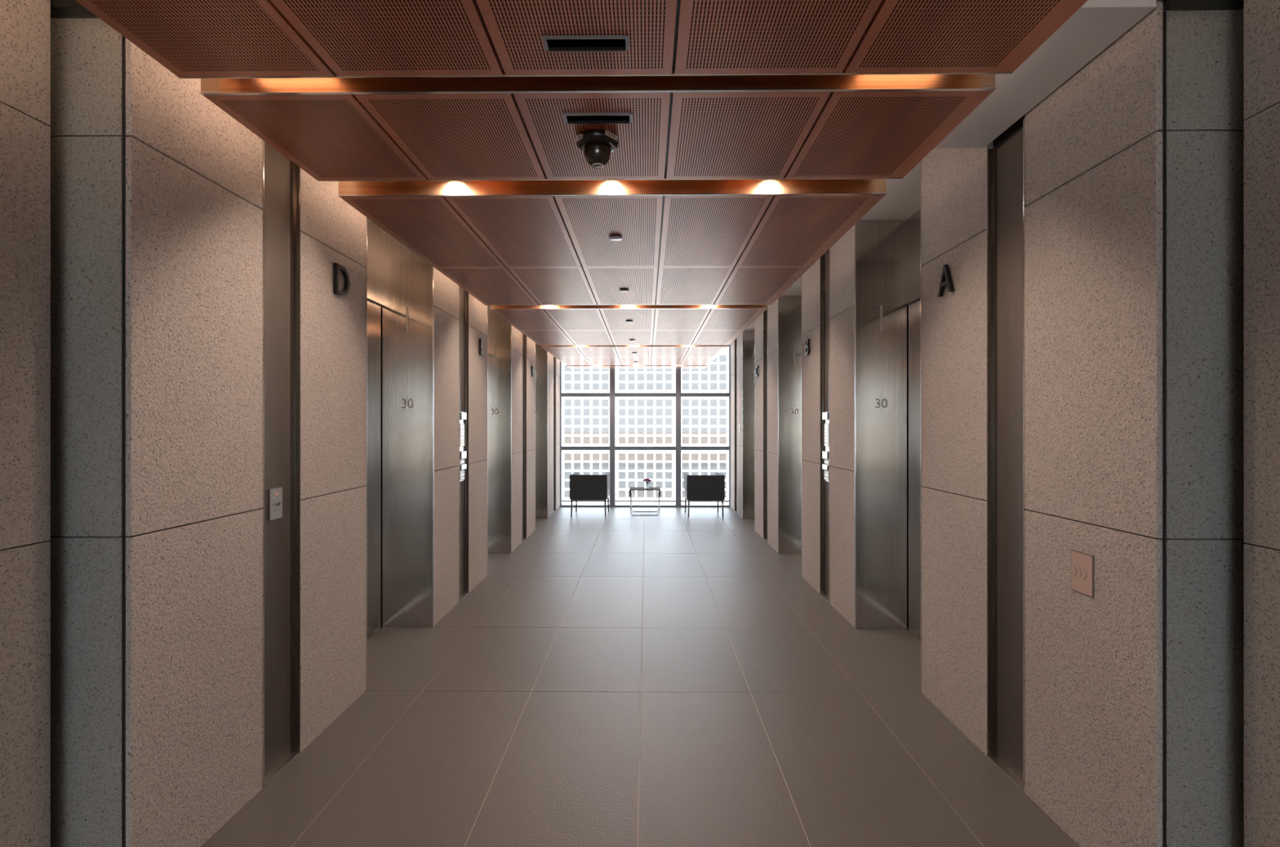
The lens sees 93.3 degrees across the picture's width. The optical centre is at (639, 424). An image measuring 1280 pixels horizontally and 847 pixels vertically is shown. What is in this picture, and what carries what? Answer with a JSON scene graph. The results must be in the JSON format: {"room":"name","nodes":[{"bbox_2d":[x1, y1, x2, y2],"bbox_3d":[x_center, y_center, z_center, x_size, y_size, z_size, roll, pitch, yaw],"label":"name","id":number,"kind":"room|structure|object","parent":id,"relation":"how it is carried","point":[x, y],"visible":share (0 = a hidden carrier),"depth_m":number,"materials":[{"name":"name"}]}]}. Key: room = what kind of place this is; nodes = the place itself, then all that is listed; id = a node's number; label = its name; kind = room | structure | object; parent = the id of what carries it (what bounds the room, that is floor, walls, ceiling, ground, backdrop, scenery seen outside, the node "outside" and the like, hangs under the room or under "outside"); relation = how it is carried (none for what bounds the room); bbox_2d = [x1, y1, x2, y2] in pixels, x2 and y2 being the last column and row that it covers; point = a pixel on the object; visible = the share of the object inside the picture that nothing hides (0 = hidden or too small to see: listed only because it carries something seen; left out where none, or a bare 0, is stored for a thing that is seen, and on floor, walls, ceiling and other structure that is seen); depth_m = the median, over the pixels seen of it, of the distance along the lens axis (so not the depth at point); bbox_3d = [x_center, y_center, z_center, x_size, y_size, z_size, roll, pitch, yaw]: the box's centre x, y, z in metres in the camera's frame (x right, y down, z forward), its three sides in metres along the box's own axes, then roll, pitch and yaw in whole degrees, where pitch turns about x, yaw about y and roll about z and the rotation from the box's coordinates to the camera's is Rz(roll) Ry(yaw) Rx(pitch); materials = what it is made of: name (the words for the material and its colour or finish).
{"room":"lobby","nodes":[
{"label":"lobby","id":0,"kind":"room"},
{"bbox_2d":[0,0,50,846],"bbox_3d":[-1.899,-0.005,-2.113,0.300,2.930,7.735,0,0,1],"label":"wall","id":1,"kind":"structure","parent":0,"point":[24,24],"depth_m":1.68,"materials":[{"name":"stone"}]},
{"bbox_2d":[46,17,122,846],"bbox_3d":[-1.843,-0.005,1.871,0.596,2.930,0.120,0,0,1],"label":"wall","id":2,"kind":"structure","parent":0,"point":[86,57],"depth_m":1.81,"materials":[{"name":"stone"}]},
{"bbox_2d":[50,36,559,846],"bbox_3d":[-1.700,-0.005,6.364,0.450,2.930,9.108,0,0,1],"label":"wall","id":3,"kind":"structure","parent":0,"point":[194,172],"depth_m":2.22,"materials":[{"name":"stone"}]},
{"bbox_2d":[333,262,349,295],"bbox_3d":[-1.495,-0.722,3.031,0.018,0.146,0.128,0,0,1],"label":"letter","id":4,"kind":"object","parent":3,"relation":"attached to","point":[336,266],"visible":1,"depth_m":3.00,"materials":[{"name":"brown metal"}]},
{"bbox_2d":[479,338,483,355],"bbox_3d":[-1.468,-0.722,5.598,0.018,0.146,0.080,0,0,1],"label":"letter","id":5,"kind":"object","parent":3,"relation":"attached to","point":[481,346],"visible":1,"depth_m":5.56,"materials":[{"name":"brown metal"}]},
{"bbox_2d":[531,365,533,376],"bbox_3d":[-1.442,-0.722,8.128,0.018,0.146,0.074,0,0,1],"label":"letter","id":6,"kind":"object","parent":3,"relation":"attached to","point":[532,366],"visible":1,"depth_m":8.09,"materials":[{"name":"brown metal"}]},
{"bbox_2d":[201,506,1079,846],"bbox_3d":[0.005,1.520,2.451,3.880,0.120,16.902,0,0,1],"label":"floor","id":7,"kind":"structure","parent":0,"point":[671,677],"depth_m":2.92,"materials":[{"name":"tile"}]},
{"bbox_2d":[364,216,433,689],"bbox_3d":[-1.706,-0.004,3.853,0.418,2.929,1.049,0,0,1],"label":"elevator","id":8,"kind":"object","parent":7,"relation":"on","point":[398,280],"visible":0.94,"depth_m":4.37,"materials":[{"name":"metal"}]},
{"bbox_2d":[487,305,511,552],"bbox_3d":[-1.680,-0.004,6.383,0.418,2.929,1.049,0,0,1],"label":"elevator","id":9,"kind":"object","parent":7,"relation":"on","point":[499,330],"visible":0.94,"depth_m":6.89,"materials":[{"name":"metal"}]},
{"bbox_2d":[535,342,547,518],"bbox_3d":[-1.654,-0.004,8.912,0.418,2.929,1.049,0,0,1],"label":"elevator","id":10,"kind":"object","parent":7,"relation":"on","point":[541,354],"visible":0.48,"depth_m":9.43,"materials":[{"name":"metal"}]},
{"bbox_2d":[569,471,609,515],"bbox_3d":[-0.815,1.126,9.953,0.604,0.669,0.612,0,0,2],"label":"chair","id":11,"kind":"object","parent":7,"relation":"on","point":[582,486],"visible":1,"depth_m":9.65,"materials":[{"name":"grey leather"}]},
{"bbox_2d":[629,486,660,515],"bbox_3d":[0.083,1.252,9.990,0.504,0.416,0.420,0,0,1],"label":"coffee table","id":12,"kind":"object","parent":7,"relation":"on","point":[631,488],"visible":1,"depth_m":9.91,"materials":[{"name":"silver metal"}]},
{"bbox_3d":[0.115,1.005,9.959,0.084,0.078,0.084,0,0,1],"label":"vase","id":13,"kind":"object","parent":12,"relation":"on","visible":0},
{"bbox_2d":[642,478,651,486],"bbox_3d":[0.118,0.946,9.954,0.167,0.129,0.174,0,0,1],"label":"flower bouquet","id":14,"kind":"object","parent":13,"relation":"in","point":[646,480],"visible":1,"depth_m":9.94,"materials":[{"name":"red plant"}]},
{"bbox_2d":[684,471,724,516],"bbox_3d":[1.039,1.126,9.874,0.604,0.669,0.612,0,0,-1],"label":"chair","id":15,"kind":"object","parent":7,"relation":"on","point":[696,486],"visible":1,"depth_m":9.57,"materials":[{"name":"grey leather"}]},
{"bbox_2d":[742,320,755,530],"bbox_3d":[1.798,-0.004,8.877,0.418,2.929,1.049,0,0,1],"label":"elevator","id":16,"kind":"object","parent":7,"relation":"on","point":[748,336],"visible":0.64,"depth_m":9.39,"materials":[{"name":"metal"}]},
{"bbox_2d":[777,295,802,553],"bbox_3d":[1.772,-0.004,6.347,0.418,2.929,1.049,0,0,1],"label":"elevator","id":17,"kind":"object","parent":7,"relation":"on","point":[789,307],"visible":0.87,"depth_m":6.86,"materials":[{"name":"metal"}]},
{"bbox_2d":[854,160,923,692],"bbox_3d":[1.745,-0.004,3.817,0.418,2.929,1.049,0,0,1],"label":"elevator","id":18,"kind":"object","parent":7,"relation":"on","point":[888,265],"visible":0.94,"depth_m":4.33,"materials":[{"name":"metal"}]},
{"bbox_2d":[744,161,920,330],"bbox_3d":[0.025,-1.545,2.450,4.200,0.150,16.900,0,0,1],"label":"ceiling","id":19,"kind":"structure","parent":0,"point":[902,199],"depth_m":4.00,"materials":[{"name":"paint"}]},
{"bbox_3d":[1.638,-1.356,1.726,0.240,0.228,0.086,0,0,1],"label":"trim","id":20,"kind":"structure","parent":19,"relation":"attached to","visible":0},
{"bbox_2d":[1163,0,1244,10],"bbox_3d":[1.646,-1.228,1.749,0.224,0.024,0.048,0,0,1],"label":"door track","id":21,"kind":"object","parent":20,"relation":"attached to","point":[1168,5],"visible":0.88,"depth_m":1.75,"materials":[{"name":"black metal"}]},
{"bbox_2d":[1162,11,1165,846],"bbox_3d":[1.681,0.122,1.766,0.292,2.668,0.015,0,0,1],"label":"wall trim","id":22,"kind":"structure","parent":21,"relation":"attached to","point":[1163,12],"depth_m":1.77,"materials":[{"name":"black metal"}]},
{"bbox_3d":[-1.642,-1.356,1.760,0.240,0.228,0.086,0,0,1],"label":"trim","id":23,"kind":"structure","parent":19,"relation":"attached to","visible":0},
{"bbox_2d":[50,0,97,17],"bbox_3d":[-1.650,-1.228,1.783,0.224,0.024,0.048,0,0,1],"label":"ceiling","id":24,"kind":"structure","parent":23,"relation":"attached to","point":[59,8],"depth_m":1.77,"materials":[{"name":"grey paint"}]},
{"bbox_2d":[122,35,125,846],"bbox_3d":[-1.684,0.122,1.801,0.292,2.668,0.015,0,0,1],"label":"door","id":25,"kind":"structure","parent":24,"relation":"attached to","point":[123,37],"depth_m":1.80,"materials":[{"name":"black metal"}]},
{"bbox_2d":[730,0,1244,846],"bbox_3d":[1.790,-0.005,6.328,0.450,2.930,9.108,0,0,1],"label":"wall","id":26,"kind":"structure","parent":0,"point":[1093,145],"depth_m":2.20,"materials":[{"name":"stone"}]},
{"bbox_2d":[560,344,730,506],"bbox_3d":[0.092,-0.005,10.880,3.040,2.930,0.160,0,0,1],"label":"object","id":27,"kind":"structure","parent":26,"relation":"in","point":[612,394],"depth_m":10.89,"materials":[{"name":"metal"}]},
{"bbox_2d":[755,365,758,376],"bbox_3d":[1.569,-0.722,8.097,0.018,0.146,0.122,0,0,1],"label":"letter","id":28,"kind":"object","parent":26,"relation":"attached to","point":[757,366],"visible":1,"depth_m":8.12,"materials":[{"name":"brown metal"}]},
{"bbox_2d":[804,338,809,355],"bbox_3d":[1.543,-0.722,5.567,0.018,0.146,0.095,0,0,1],"label":"letter","id":29,"kind":"object","parent":26,"relation":"attached to","point":[806,340],"visible":1,"depth_m":5.56,"materials":[{"name":"brown metal"}]},
{"bbox_2d":[937,264,954,297],"bbox_3d":[1.517,-0.722,2.999,0.018,0.146,0.135,0,0,1],"label":"letter","id":30,"kind":"object","parent":26,"relation":"attached to","point":[946,279],"visible":1,"depth_m":2.99,"materials":[{"name":"brown metal"}]},
{"bbox_2d":[1071,549,1093,597],"bbox_3d":[1.518,0.508,2.076,0.006,0.142,0.104,0,0,1],"label":"plate","id":31,"kind":"object","parent":26,"relation":"attached to","point":[1082,563],"visible":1,"depth_m":2.07,"materials":[{"name":"pink metal"}]},
{"bbox_2d":[998,115,1024,144],"bbox_3d":[1.777,-0.005,2.529,0.398,2.930,0.266,0,0,1],"label":"wall","id":32,"kind":"structure","parent":0,"point":[1019,123],"depth_m":2.57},
{"bbox_2d":[986,118,1026,792],"bbox_3d":[1.643,0.122,2.530,0.238,2.674,0.267,0,0,1],"label":"wall panel","id":33,"kind":"object","parent":32,"relation":"attached to","point":[1006,206],"visible":0.68,"depth_m":2.58,"materials":[{"name":"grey metal"}]},
{"bbox_2d":[933,0,1155,148],"bbox_3d":[1.352,-1.345,2.217,0.318,0.250,0.901,0,0,1],"label":"ceiling","id":34,"kind":"structure","parent":0,"point":[1096,24],"depth_m":2.06,"materials":[{"name":"paint"}]},
{"bbox_2d":[75,0,1087,78],"bbox_3d":[-0.149,-1.068,0.365,2.385,0.138,2.734,0,0,1],"label":"ceiling panel","id":35,"kind":"object","parent":34,"relation":"attached to","point":[190,38],"visible":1,"depth_m":1.55,"materials":[{"name":"orange metal"}]},
{"bbox_2d":[475,0,679,67],"bbox_3d":[-0.149,-1.071,0.367,2.377,0.104,2.715,0,0,1],"label":"tray","id":36,"kind":"object","parent":35,"relation":"on","point":[677,11],"depth_m":1.57,"materials":[{"name":"brown metal"}]},
{"bbox_2d":[542,35,629,51],"bbox_3d":[-0.140,-0.994,1.579,0.224,0.012,0.052,0,0,1],"label":"slot vent","id":37,"kind":"object","parent":35,"relation":"attached to","point":[575,42],"visible":1,"depth_m":1.58,"materials":[{"name":"black metal"}]},
{"bbox_2d":[200,73,995,181],"bbox_3d":[-0.131,-1.068,2.138,2.385,0.138,0.656,0,0,1],"label":"ceiling panel","id":38,"kind":"object","parent":34,"relation":"attached to","point":[853,126],"visible":0.88,"depth_m":2.00,"materials":[{"name":"orange metal"}]},
{"bbox_2d":[512,92,672,173],"bbox_3d":[-0.131,-1.071,2.140,2.377,0.104,0.637,0,0,1],"label":"tray","id":39,"kind":"object","parent":38,"relation":"on","point":[671,93],"depth_m":2.10,"materials":[{"name":"brown metal"}]},
{"bbox_2d":[574,128,618,168],"bbox_3d":[-0.149,-0.954,2.116,0.147,0.098,0.147,0,0,1],"label":"dome camera","id":40,"kind":"object","parent":38,"relation":"attached to","point":[597,145],"visible":1,"depth_m":2.08,"materials":[{"name":"plastic"}]},
{"bbox_2d":[562,112,632,124],"bbox_3d":[-0.136,-0.994,1.964,0.224,0.012,0.052,0,0,1],"label":"slot vent","id":41,"kind":"object","parent":38,"relation":"attached to","point":[569,117],"visible":1,"depth_m":1.96,"materials":[{"name":"black metal"}]},
{"bbox_2d":[337,178,886,305],"bbox_3d":[-0.113,-1.068,3.832,2.385,0.138,2.410,0,0,1],"label":"ceiling panel","id":42,"kind":"object","parent":34,"relation":"attached to","point":[684,242],"visible":0.98,"depth_m":3.14,"materials":[{"name":"orange metal"}]},
{"bbox_2d":[554,195,664,302],"bbox_3d":[-0.113,-1.071,3.833,2.377,0.104,2.390,0,0,1],"label":"tray","id":43,"kind":"object","parent":42,"relation":"on","point":[589,266],"depth_m":3.48,"materials":[{"name":"brown metal"}]},
{"bbox_2d":[608,235,622,240],"bbox_3d":[-0.130,-0.994,3.216,0.077,0.012,0.077,0,0,1],"label":"sprinkler","id":44,"kind":"object","parent":42,"relation":"attached to","point":[614,237],"visible":1,"depth_m":3.20,"materials":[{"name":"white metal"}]},
{"bbox_2d":[618,288,629,292],"bbox_3d":[-0.117,-0.994,4.471,0.077,0.012,0.077,0,0,1],"label":"sprinkler","id":45,"kind":"object","parent":42,"relation":"attached to","point":[620,290],"visible":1,"depth_m":4.46,"materials":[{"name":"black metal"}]},
{"bbox_2d":[490,304,767,345],"bbox_3d":[-0.087,-1.068,6.381,2.385,0.138,2.370,0,0,1],"label":"ceiling panel","id":46,"kind":"object","parent":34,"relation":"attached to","point":[655,324],"visible":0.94,"depth_m":5.93,"materials":[{"name":"orange metal"}]},
{"bbox_2d":[599,308,655,343],"bbox_3d":[-0.087,-1.071,6.383,2.377,0.104,2.350,0,0,1],"label":"tray","id":47,"kind":"object","parent":46,"relation":"on","point":[613,326],"depth_m":6.12,"materials":[{"name":"brown metal"}]},
{"bbox_2d":[541,345,727,364],"bbox_3d":[-0.061,-1.068,8.911,2.385,0.138,2.370,0,0,1],"label":"ceiling panel","id":48,"kind":"object","parent":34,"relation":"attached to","point":[566,354],"visible":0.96,"depth_m":8.52,"materials":[{"name":"orange metal"}]},
{"bbox_2d":[567,364,707,368],"bbox_3d":[-0.044,-1.068,10.490,2.385,0.138,0.468,0,0,1],"label":"ceiling panel","id":49,"kind":"object","parent":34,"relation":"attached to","point":[571,366],"visible":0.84,"depth_m":10.44,"materials":[{"name":"orange metal"}]},
{"bbox_2d":[1164,7,1248,846],"bbox_3d":[1.841,-0.005,1.833,0.596,2.930,0.120,0,0,1],"label":"wall","id":50,"kind":"structure","parent":0,"point":[1205,49],"depth_m":1.77,"materials":[{"name":"stone"}]},
{"bbox_2d":[1244,0,1279,846],"bbox_3d":[1.825,-0.005,-2.151,0.300,2.930,7.735,0,0,1],"label":"wall","id":51,"kind":"structure","parent":0,"point":[1261,17],"depth_m":1.67,"materials":[{"name":"stone"}]},
{"bbox_3d":[-1.765,-0.005,2.565,0.398,2.930,0.266,0,0,1],"label":"wall","id":52,"kind":"structure","parent":0,"visible":0},
{"bbox_2d":[260,140,300,787],"bbox_3d":[-1.631,0.122,2.564,0.238,2.674,0.267,0,0,1],"label":"wall panel","id":53,"kind":"object","parent":52,"relation":"attached to","point":[281,209],"visible":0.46,"depth_m":2.60,"materials":[{"name":"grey metal"}]},
{"bbox_2d":[268,486,282,520],"bbox_3d":[-1.541,0.333,2.564,0.016,0.132,0.086,0,0,1],"label":"switch","id":54,"kind":"object","parent":53,"relation":"attached to","point":[275,495],"visible":1,"depth_m":2.56,"materials":[{"name":"metal"}]},
{"bbox_3d":[-1.738,-0.005,5.119,0.398,2.930,0.273,0,0,1],"label":"wall","id":55,"kind":"structure","parent":0,"visible":0},
{"bbox_2d":[457,285,468,602],"bbox_3d":[-1.604,-0.004,5.117,0.238,2.927,0.274,0,0,1],"label":"strip","id":56,"kind":"object","parent":55,"relation":"attached to","point":[463,319],"visible":0.39,"depth_m":5.23,"materials":[{"name":"brown metal"}]},
{"bbox_2d":[459,411,466,481],"bbox_3d":[-1.505,0.180,5.111,0.036,0.590,0.144,0,0,1],"label":"station","id":57,"kind":"object","parent":56,"relation":"attached to","point":[462,415],"visible":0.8,"depth_m":5.09,"materials":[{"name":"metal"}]},
{"bbox_3d":[-1.712,-0.005,7.649,0.398,2.930,0.273,0,0,1],"label":"wall","id":58,"kind":"structure","parent":0,"visible":0},
{"bbox_2d":[521,333,526,541],"bbox_3d":[-1.578,-0.004,7.647,0.238,2.927,0.274,0,0,1],"label":"strip","id":59,"kind":"object","parent":58,"relation":"attached to","point":[524,336],"visible":0.4,"depth_m":7.77,"materials":[{"name":"brown metal"}]},
{"bbox_3d":[-1.686,-0.005,10.178,0.398,2.930,0.273,0,0,1],"label":"wall","id":60,"kind":"structure","parent":0,"visible":0},
{"bbox_2d":[553,355,555,511],"bbox_3d":[-1.552,-0.004,10.177,0.238,2.927,0.274,0,0,1],"label":"strip","id":61,"kind":"object","parent":60,"relation":"attached to","point":[554,357],"visible":0.34,"depth_m":10.31,"materials":[{"name":"brown metal"}]},
{"bbox_3d":[1.803,-0.005,5.082,0.398,2.930,0.273,0,0,1],"label":"wall","id":62,"kind":"structure","parent":0,"visible":0},
{"bbox_2d":[820,248,830,602],"bbox_3d":[1.669,-0.004,5.084,0.238,2.927,0.274,0,0,1],"label":"strip","id":63,"kind":"object","parent":62,"relation":"attached to","point":[824,259],"visible":0.52,"depth_m":5.20,"materials":[{"name":"brown metal"}]},
{"bbox_2d":[822,411,829,481],"bbox_3d":[1.570,0.180,5.080,0.036,0.590,0.144,0,0,1],"label":"station","id":64,"kind":"object","parent":63,"relation":"attached to","point":[825,415],"visible":0.8,"depth_m":5.07,"materials":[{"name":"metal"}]},
{"bbox_3d":[1.830,-0.005,7.612,0.398,2.930,0.273,0,0,1],"label":"wall","id":65,"kind":"structure","parent":0,"visible":0},
{"bbox_2d":[763,308,768,542],"bbox_3d":[1.696,-0.004,7.613,0.238,2.927,0.274,0,0,1],"label":"strip","id":66,"kind":"object","parent":65,"relation":"attached to","point":[765,313],"visible":0.55,"depth_m":7.74,"materials":[{"name":"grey metal"}]},
{"bbox_3d":[1.856,-0.005,10.142,0.398,2.930,0.273,0,0,1],"label":"wall","id":67,"kind":"structure","parent":0,"visible":0},
{"bbox_2d":[734,337,737,512],"bbox_3d":[1.722,-0.004,10.143,0.238,2.927,0.274,0,0,1],"label":"strip","id":68,"kind":"object","parent":67,"relation":"attached to","point":[735,340],"visible":0.4,"depth_m":10.27,"materials":[{"name":"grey metal"}]},
{"label":"outside","id":69,"kind":"structure","parent":0,"visible":0},
{"bbox_2d":[562,432,728,503],"bbox_3d":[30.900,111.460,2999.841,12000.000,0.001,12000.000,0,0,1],"label":"building","id":70,"kind":"structure","parent":69,"point":[572,470],"depth_m":1875.41,"materials":[{"name":"white concrete"}]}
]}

